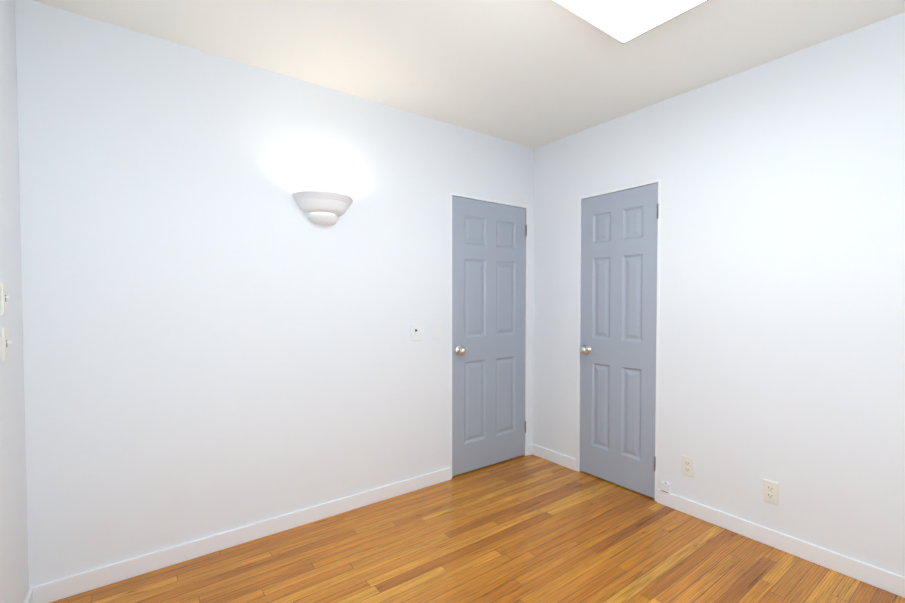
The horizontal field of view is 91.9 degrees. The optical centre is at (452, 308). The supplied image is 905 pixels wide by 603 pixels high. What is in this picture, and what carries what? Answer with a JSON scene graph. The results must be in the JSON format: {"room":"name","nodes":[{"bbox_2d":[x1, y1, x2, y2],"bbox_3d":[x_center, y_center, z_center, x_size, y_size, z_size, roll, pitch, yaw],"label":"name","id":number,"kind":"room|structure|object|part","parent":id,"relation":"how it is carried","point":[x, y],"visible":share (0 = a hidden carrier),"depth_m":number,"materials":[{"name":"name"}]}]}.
{"room":"empty room","nodes":[
{"label":"empty room","id":0,"kind":"room"},
{"bbox_2d":[0,0,28,602],"bbox_3d":[-0.852,0.025,0.459,0.120,2.540,3.290,-1,2,-37],"label":"wall","id":1,"kind":"structure","parent":0,"point":[14,578],"depth_m":1.65,"materials":[{"name":"white paint"}]},
{"bbox_2d":[0,281,10,314],"bbox_3d":[-1.572,-0.036,1.543,0.018,0.117,0.072,-1,2,-37],"label":"switch plate","id":2,"kind":"object","parent":1,"relation":"attached to","point":[4,301],"visible":1,"depth_m":1.53,"materials":[{"name":"white plastic"}]},
{"bbox_2d":[2,327,11,361],"bbox_3d":[-1.572,0.123,1.547,0.018,0.117,0.072,-1,2,-37],"label":"switch plate","id":3,"kind":"object","parent":1,"relation":"attached to","point":[5,345],"visible":0.96,"depth_m":1.53,"materials":[{"name":"white plastic"}]},
{"bbox_2d":[24,588,32,602],"bbox_3d":[-0.831,1.248,0.571,0.013,0.088,3.157,-1,2,-37],"label":"baseboard","id":4,"kind":"structure","parent":1,"relation":"attached to","point":[29,597],"depth_m":1.80,"materials":[{"name":"white paint"}]},
{"bbox_2d":[15,0,533,586],"bbox_3d":[-0.593,-0.031,2.775,3.300,2.540,0.120,-1,2,-37],"label":"wall","id":5,"kind":"structure","parent":0,"point":[215,330],"depth_m":2.23,"materials":[{"name":"white paint"}]},
{"bbox_2d":[29,467,450,602],"bbox_3d":[-0.897,1.202,2.496,2.202,0.088,0.013,-1,2,-37],"label":"baseboard","id":6,"kind":"structure","parent":5,"relation":"attached to","point":[66,587],"depth_m":2.25,"materials":[{"name":"white paint"}]},
{"bbox_2d":[292,190,352,224],"bbox_3d":[-0.710,-0.569,2.492,0.346,0.163,0.173,-1,2,-37],"label":"sconce","id":7,"kind":"object","parent":5,"relation":"attached to","point":[322,207],"visible":1,"depth_m":2.46,"materials":[{"name":"white paint"}]},
{"bbox_2d":[411,323,422,340],"bbox_3d":[-0.236,0.159,2.962,0.094,0.117,0.012,-1,2,-37],"label":"light switch","id":8,"kind":"object","parent":5,"relation":"attached to","point":[416,332],"visible":1,"depth_m":2.96,"materials":[{"name":"white plastic"}]},
{"bbox_2d":[452,196,525,475],"bbox_3d":[0.309,0.200,3.358,0.750,2.025,0.108,-1,2,-37],"label":"door","id":9,"kind":"structure","parent":5,"relation":"in","point":[488,318],"depth_m":3.35,"materials":[{"name":"grey paint"}]},
{"bbox_3d":[0.068,0.302,3.160,0.066,0.066,0.073,-1,2,-37],"label":"knob","id":10,"kind":"part","parent":9,"relation":"part of","materials":[{"name":"silver metal"}]},
{"bbox_2d":[450,192,527,478],"bbox_3d":[0.265,0.194,3.417,0.792,2.058,0.122,-1,2,-37],"label":"door frame","id":11,"kind":"structure","parent":5,"relation":"attached to","point":[526,290],"depth_m":3.32,"materials":[{"name":"white paint"}]},
{"bbox_2d":[527,444,532,455],"bbox_3d":[0.648,1.174,3.644,0.066,0.088,0.013,-1,2,-37],"label":"baseboard","id":12,"kind":"structure","parent":5,"relation":"attached to","point":[529,449],"depth_m":3.63,"materials":[{"name":"white paint"}]},
{"bbox_2d":[32,0,904,147],"bbox_3d":[0.388,-1.319,1.423,3.300,0.100,3.410,-1,2,-37],"label":"ceiling","id":13,"kind":"structure","parent":0,"point":[533,73],"depth_m":2.15,"materials":[{"name":"white paint"}]},
{"bbox_2d":[554,0,707,43],"bbox_3d":[0.390,-1.224,1.424,1.268,0.090,0.433,-1,2,-37],"label":"ceiling light","id":14,"kind":"object","parent":13,"relation":"attached to","point":[623,21],"visible":1,"depth_m":1.75,"materials":[{"name":"white"}]},
{"bbox_3d":[0.390,-1.226,1.424,1.268,0.086,0.433,-1,2,-37],"label":"rail","id":15,"kind":"part","parent":14,"relation":"part of","materials":[{"name":"white metal"}]},
{"bbox_2d":[51,454,904,602],"bbox_3d":[0.388,1.320,1.487,3.300,0.100,3.410,-1,2,-37],"label":"floor","id":16,"kind":"structure","parent":0,"point":[532,528],"depth_m":2.19,"materials":[{"name":"brown wood"}]},
{"bbox_2d":[533,12,904,576],"bbox_3d":[1.700,-0.021,2.355,0.120,2.540,3.290,-1,2,-37],"label":"wall","id":17,"kind":"structure","parent":0,"point":[782,308],"depth_m":2.29,"materials":[{"name":"white paint"}]},
{"bbox_2d":[533,444,576,470],"bbox_3d":[0.805,1.178,3.477,0.013,0.088,0.442,-1,2,-37],"label":"baseboard","id":18,"kind":"structure","parent":17,"relation":"attached to","point":[556,457],"depth_m":3.46,"materials":[{"name":"white paint"}]},
{"bbox_2d":[580,183,657,498],"bbox_3d":[1.116,0.208,3.021,0.108,2.025,0.581,-1,2,-37],"label":"door","id":19,"kind":"structure","parent":17,"relation":"in","point":[618,327],"depth_m":3.01,"materials":[{"name":"grey paint"}]},
{"bbox_3d":[0.966,0.302,3.197,0.073,0.066,0.066,-1,2,-37],"label":"knob","id":20,"kind":"part","parent":19,"relation":"part of","materials":[{"name":"silver metal"}]},
{"bbox_2d":[577,179,660,501],"bbox_3d":[1.176,0.203,3.065,0.122,2.058,0.623,-1,2,-37],"label":"door frame","id":21,"kind":"structure","parent":17,"relation":"attached to","point":[658,181],"depth_m":2.85,"materials":[{"name":"white paint"}]},
{"bbox_2d":[661,481,670,493],"bbox_3d":[1.339,1.121,2.747,0.024,0.060,0.056,-1,2,-37],"label":"box","id":22,"kind":"object","parent":17,"relation":"attached to","point":[666,487],"visible":0.98,"depth_m":2.74,"materials":[{"name":"white plastic"}]},
{"bbox_2d":[682,455,693,476],"bbox_3d":[1.422,0.952,2.645,0.008,0.117,0.072,-1,2,-37],"label":"electrical outlet","id":23,"kind":"object","parent":17,"relation":"attached to","point":[687,465],"visible":1,"depth_m":2.64,"materials":[{"name":"white plastic"}]},
{"bbox_2d":[763,479,778,504],"bbox_3d":[1.675,0.965,2.304,0.008,0.117,0.072,-1,2,-37],"label":"electrical outlet","id":24,"kind":"object","parent":17,"relation":"attached to","point":[770,491],"visible":1,"depth_m":2.30,"materials":[{"name":"white plastic"}]},
{"bbox_2d":[657,489,904,597],"bbox_3d":[1.933,1.215,1.961,0.013,0.088,2.092,-1,2,-37],"label":"baseboard","id":25,"kind":"structure","parent":17,"relation":"attached to","point":[885,580],"depth_m":2.22,"materials":[{"name":"white paint"}]}
]}

